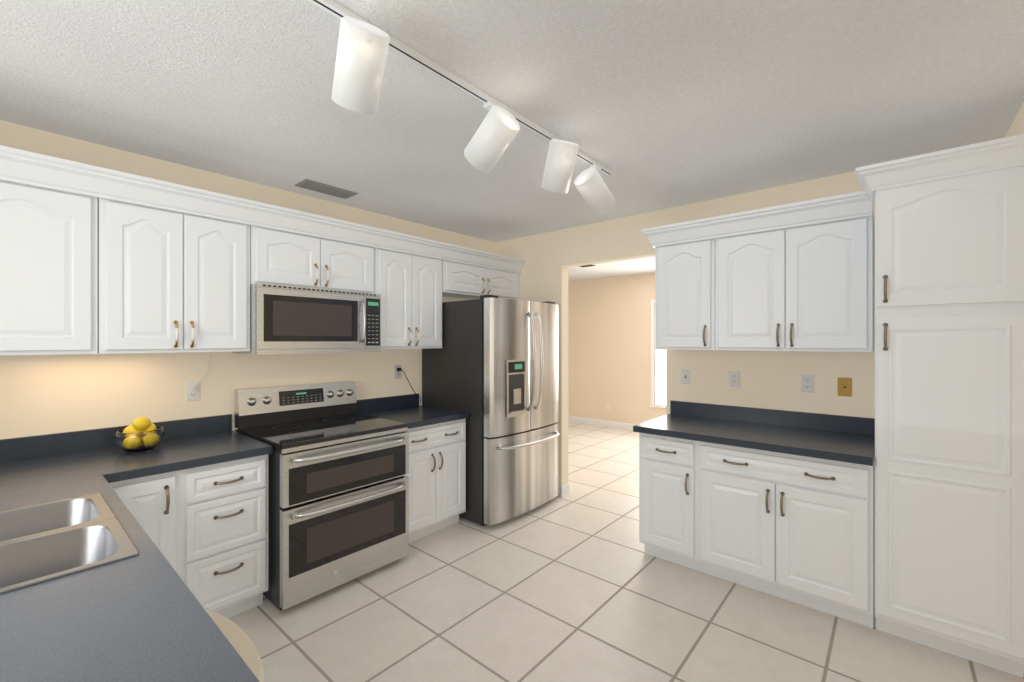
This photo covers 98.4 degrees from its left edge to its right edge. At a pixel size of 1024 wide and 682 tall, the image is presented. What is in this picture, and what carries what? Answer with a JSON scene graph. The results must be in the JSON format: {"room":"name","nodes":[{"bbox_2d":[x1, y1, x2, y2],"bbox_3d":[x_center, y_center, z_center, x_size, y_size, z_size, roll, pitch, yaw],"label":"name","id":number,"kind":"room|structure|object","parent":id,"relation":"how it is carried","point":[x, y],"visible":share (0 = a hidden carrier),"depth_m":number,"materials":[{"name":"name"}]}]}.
{"room":"kitchen","nodes":[
{"label":"kitchen","id":0,"kind":"room"},
{"bbox_2d":[0,120,495,438],"bbox_3d":[-1.570,0.205,3.132,0.110,2.490,4.150,0,0,41],"label":"wall","id":1,"kind":"structure","parent":0,"point":[49,394],"depth_m":2.55,"materials":[{"name":"beige paint"}]},
{"bbox_2d":[0,165,103,354],"bbox_3d":[-2.372,-0.330,1.851,0.348,0.780,0.903,0,0,41],"label":"upper cabinet","id":2,"kind":"object","parent":1,"relation":"attached to","point":[96,260],"depth_m":1.96,"materials":[{"name":"white wood"}]},
{"bbox_2d":[104,185,255,353],"bbox_3d":[-1.864,-0.330,2.440,0.348,0.780,0.652,0,0,41],"label":"upper cabinet","id":3,"kind":"object","parent":1,"relation":"attached to","point":[178,275],"depth_m":2.29,"materials":[{"name":"white wood"}]},
{"bbox_2d":[186,381,199,400],"bbox_3d":[-1.911,0.300,2.646,0.006,0.116,0.072,0,0,41],"label":"electrical outlet","id":4,"kind":"object","parent":1,"relation":"attached to","point":[192,395],"visible":0.94,"depth_m":2.64,"materials":[{"name":"white plastic"}]},
{"bbox_2d":[191,352,210,389],"bbox_3d":[-1.874,0.176,2.665,0.026,0.228,0.098,0,0,41],"label":"power cord","id":5,"kind":"object","parent":4,"relation":"attached to","point":[193,387],"visible":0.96,"depth_m":2.64,"materials":[{"name":"white plastic"}]},
{"bbox_2d":[256,217,379,293],"bbox_3d":[-1.381,-0.527,2.999,0.348,0.385,0.814,0,0,41],"label":"upper cabinet","id":6,"kind":"object","parent":1,"relation":"attached to","point":[288,253],"depth_m":2.85,"materials":[{"name":"white wood"}]},
{"bbox_2d":[232,283,380,354],"bbox_3d":[-1.336,-0.128,2.961,0.465,0.411,0.810,0,0,41],"label":"over-the-range microwave","id":7,"kind":"object","parent":6,"relation":"attached to","point":[292,320],"visible":1,"depth_m":2.77,"materials":[{"name":"grey metal"}]},
{"bbox_2d":[394,365,400,378],"bbox_3d":[-0.966,0.260,3.740,0.006,0.116,0.072,0,0,41],"label":"electrical outlet","id":8,"kind":"object","parent":1,"relation":"attached to","point":[397,374],"visible":0.77,"depth_m":3.73,"materials":[{"name":"white plastic"}]},
{"bbox_2d":[397,368,420,402],"bbox_3d":[-0.876,0.388,3.804,0.047,0.324,0.240,0,0,41],"label":"power cord","id":9,"kind":"object","parent":8,"relation":"attached to","point":[399,369],"visible":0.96,"depth_m":3.76,"materials":[{"name":"black plastic"}]},
{"bbox_2d":[380,241,447,348],"bbox_3d":[-0.905,-0.330,3.550,0.348,0.780,0.629,0,0,41],"label":"upper cabinet","id":10,"kind":"object","parent":1,"relation":"attached to","point":[413,281],"depth_m":3.43,"materials":[{"name":"white wood"}]},
{"bbox_2d":[448,253,487,299],"bbox_3d":[-0.536,-0.565,3.977,0.348,0.310,0.489,0,0,41],"label":"upper cabinet","id":11,"kind":"object","parent":1,"relation":"attached to","point":[467,276],"depth_m":3.89,"materials":[{"name":"white wood"}]},
{"bbox_2d":[476,261,519,299],"bbox_3d":[-0.215,-0.565,4.350,0.348,0.310,0.495,0,0,41],"label":"upper cabinet","id":12,"kind":"object","parent":1,"relation":"attached to","point":[502,279],"depth_m":4.23,"materials":[{"name":"white wood"}]},
{"bbox_2d":[0,0,1023,242],"bbox_3d":[0.922,-1.070,1.053,6.600,0.060,4.260,0,0,41],"label":"ceiling","id":13,"kind":"structure","parent":0,"point":[654,105],"depth_m":1.84,"materials":[{"name":"white paint"}]},
{"bbox_2d":[295,179,357,198],"bbox_3d":[-1.264,-1.035,3.020,0.170,0.006,0.360,0,0,41],"label":"ceiling vent","id":14,"kind":"object","parent":13,"relation":"in","point":[308,184],"visible":1,"depth_m":3.01,"materials":[{"name":"grey metal"}]},
{"bbox_2d":[308,0,614,214],"bbox_3d":[-0.384,-0.888,1.547,0.288,0.301,3.040,0,0,41],"label":"track light","id":15,"kind":"object","parent":13,"relation":"attached to","point":[364,45],"visible":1,"depth_m":1.78,"materials":[{"name":"white metal"}]},
{"bbox_2d":[568,256,654,281],"bbox_3d":[2.149,-1.110,5.008,9.910,0.060,3.330,0,0,41],"label":"ceiling","id":16,"kind":"structure","parent":0,"point":[645,265],"depth_m":6.67,"materials":[{"name":"white paint"}]},
{"bbox_2d":[568,273,665,423],"bbox_3d":[3.201,0.185,6.226,9.910,2.530,0.110,0,0,41],"label":"wall","id":17,"kind":"structure","parent":0,"point":[609,340],"depth_m":7.46,"materials":[{"name":"beige paint"}]},
{"bbox_2d":[568,416,636,429],"bbox_3d":[3.157,1.403,6.182,9.700,0.095,0.012,0,0,41],"label":"baseboard","id":18,"kind":"structure","parent":17,"relation":"attached to","point":[602,422],"depth_m":7.57,"materials":[{"name":"white wood"}]},
{"bbox_2d":[650,300,665,407],"bbox_3d":[2.739,0.200,6.632,1.400,1.800,0.180,0,0,41],"label":"window blinds","id":19,"kind":"object","parent":17,"relation":"attached to","point":[659,374],"visible":0.23,"depth_m":6.98,"materials":[{"name":"white"}]},
{"bbox_2d":[228,421,1023,681],"bbox_3d":[0.757,1.480,3.395,9.910,0.060,7.590,0,0,41],"label":"floor","id":20,"kind":"structure","parent":0,"point":[576,584],"depth_m":2.29,"materials":[{"name":"tile"}]},
{"bbox_2d":[109,454,267,617],"bbox_3d":[-1.743,1.027,2.329,0.676,0.846,0.648,0,0,41],"label":"base cabinet","id":21,"kind":"object","parent":20,"relation":"on","point":[205,528],"visible":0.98,"depth_m":2.18,"materials":[{"name":"white wood"}]},
{"bbox_2d":[206,610,263,681],"bbox_3d":[-0.761,1.110,1.108,0.556,0.680,0.183,0,0,41],"label":"bin","id":22,"kind":"object","parent":20,"relation":"on","point":[239,640],"visible":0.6,"depth_m":1.13,"materials":[{"name":"beige plastic"}]},
{"bbox_2d":[235,381,408,610],"bbox_3d":[-1.187,0.877,2.821,0.807,1.145,0.790,0,0,41],"label":"range","id":23,"kind":"object","parent":20,"relation":"on","point":[338,493],"visible":0.96,"depth_m":2.60,"materials":[{"name":"silver metal"}]},
{"bbox_2d":[405,418,465,541],"bbox_3d":[-0.785,1.027,3.438,0.676,0.846,0.630,0,0,41],"label":"base cabinet","id":24,"kind":"object","parent":20,"relation":"on","point":[436,475],"visible":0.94,"depth_m":3.25,"materials":[{"name":"white wood"}]},
{"bbox_2d":[355,393,469,428],"bbox_3d":[-0.793,0.533,3.442,0.658,0.140,0.645,0,0,41],"label":"countertop","id":25,"kind":"structure","parent":24,"relation":"on","point":[409,410],"depth_m":3.48,"materials":[{"name":"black laminate"}]},
{"bbox_2d":[422,295,559,525],"bbox_3d":[-0.134,0.547,3.920,0.964,1.805,0.910,0,0,41],"label":"refrigerator","id":26,"kind":"object","parent":20,"relation":"on","point":[490,366],"visible":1,"depth_m":3.53,"materials":[{"name":"grey metal"}]},
{"bbox_2d":[639,433,874,627],"bbox_3d":[1.496,1.027,2.778,1.215,0.846,0.676,0,0,41],"label":"base cabinet","id":27,"kind":"object","parent":20,"relation":"on","point":[798,529],"visible":1,"depth_m":2.46,"materials":[{"name":"white wood"}]},
{"bbox_2d":[633,400,874,465],"bbox_3d":[1.491,0.533,2.787,1.235,0.140,0.668,0,0,41],"label":"countertop","id":28,"kind":"structure","parent":27,"relation":"on","point":[848,439],"depth_m":2.75,"materials":[{"name":"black stone"}]},
{"bbox_2d":[856,134,1023,677],"bbox_3d":[2.112,0.305,2.226,0.564,2.290,0.708,0,0,41],"label":"pantry cabinet","id":29,"kind":"object","parent":20,"relation":"on","point":[949,401],"visible":1,"depth_m":1.97,"materials":[{"name":"white wood"}]},
{"bbox_3d":[-0.866,1.027,0.497,4.360,0.846,0.858,0,0,41],"label":"base cabinet","id":30,"kind":"object","parent":20,"relation":"on","visible":0},
{"bbox_2d":[0,414,272,681],"bbox_3d":[-0.639,0.533,0.774,4.378,0.140,1.574,0,0,41],"label":"countertop","id":31,"kind":"structure","parent":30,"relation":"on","point":[143,616],"depth_m":0.97,"materials":[{"name":"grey stone"}]},
{"bbox_2d":[0,493,138,593],"bbox_3d":[-1.430,0.656,1.182,0.710,0.198,0.560,0,0,41],"label":"double sink","id":32,"kind":"object","parent":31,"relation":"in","point":[44,542],"visible":0.65,"depth_m":1.30,"materials":[{"name":"silver metal"}]},
{"bbox_2d":[114,417,164,451],"bbox_3d":[-1.911,0.475,2.270,0.200,0.173,0.200,0,0,41],"label":"glass fruit bowl","id":33,"kind":"object","parent":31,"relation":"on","point":[140,434],"visible":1,"depth_m":2.22,"materials":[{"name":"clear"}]},
{"bbox_2d":[496,171,874,485],"bbox_3d":[1.025,0.185,3.705,9.910,2.530,0.110,0,0,41],"label":"wall","id":34,"kind":"structure","parent":0,"point":[770,379],"depth_m":3.25,"materials":[{"name":"beige paint"}]},
{"bbox_2d":[557,483,568,496],"bbox_3d":[0.186,1.403,4.422,0.842,0.095,0.125,0,0,41],"label":"baseboard","id":35,"kind":"object","parent":34,"relation":"attached to","point":[563,490],"visible":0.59,"depth_m":4.12,"materials":[{"name":"white wood"}]},
{"bbox_2d":[653,230,716,349],"bbox_3d":[1.291,-0.330,3.172,0.407,0.780,0.348,0,0,41],"label":"upper cabinet","id":36,"kind":"object","parent":34,"relation":"attached to","point":[685,264],"depth_m":3.03,"materials":[{"name":"white wood"}]},
{"bbox_2d":[681,369,689,383],"bbox_3d":[1.320,0.270,3.366,0.072,0.116,0.016,0,0,41],"label":"outlet","id":37,"kind":"object","parent":34,"relation":"attached to","point":[685,376],"visible":1,"depth_m":3.37,"materials":[{"name":"white plastic"}]},
{"bbox_2d":[729,371,739,386],"bbox_3d":[1.585,0.270,3.144,0.072,0.116,0.006,0,0,41],"label":"electrical outlet","id":38,"kind":"object","parent":34,"relation":"attached to","point":[734,378],"visible":1,"depth_m":3.14,"materials":[{"name":"white plastic"}]},
{"bbox_2d":[717,206,873,351],"bbox_3d":[1.750,-0.330,2.775,0.808,0.780,0.348,0,0,41],"label":"upper cabinet","id":39,"kind":"object","parent":34,"relation":"attached to","point":[797,276],"depth_m":2.60,"materials":[{"name":"white wood"}]},
{"bbox_2d":[801,374,813,392],"bbox_3d":[1.914,0.275,2.860,0.072,0.116,0.006,0,0,41],"label":"electrical outlet","id":40,"kind":"object","parent":34,"relation":"attached to","point":[807,382],"visible":1,"depth_m":2.86,"materials":[{"name":"white plastic"}]},
{"bbox_2d":[838,377,851,396],"bbox_3d":[2.060,0.285,2.734,0.072,0.116,0.004,0,0,41],"label":"outlet","id":41,"kind":"object","parent":34,"relation":"attached to","point":[844,386],"visible":1,"depth_m":2.73,"materials":[{"name":"gold plastic"}]},
{"bbox_2d":[1004,102,1023,673],"bbox_3d":[2.379,0.205,2.014,0.110,2.490,0.678,0,0,41],"label":"wall","id":42,"kind":"structure","parent":0,"point":[1016,127],"depth_m":2.00,"materials":[{"name":"beige paint"}]}
]}

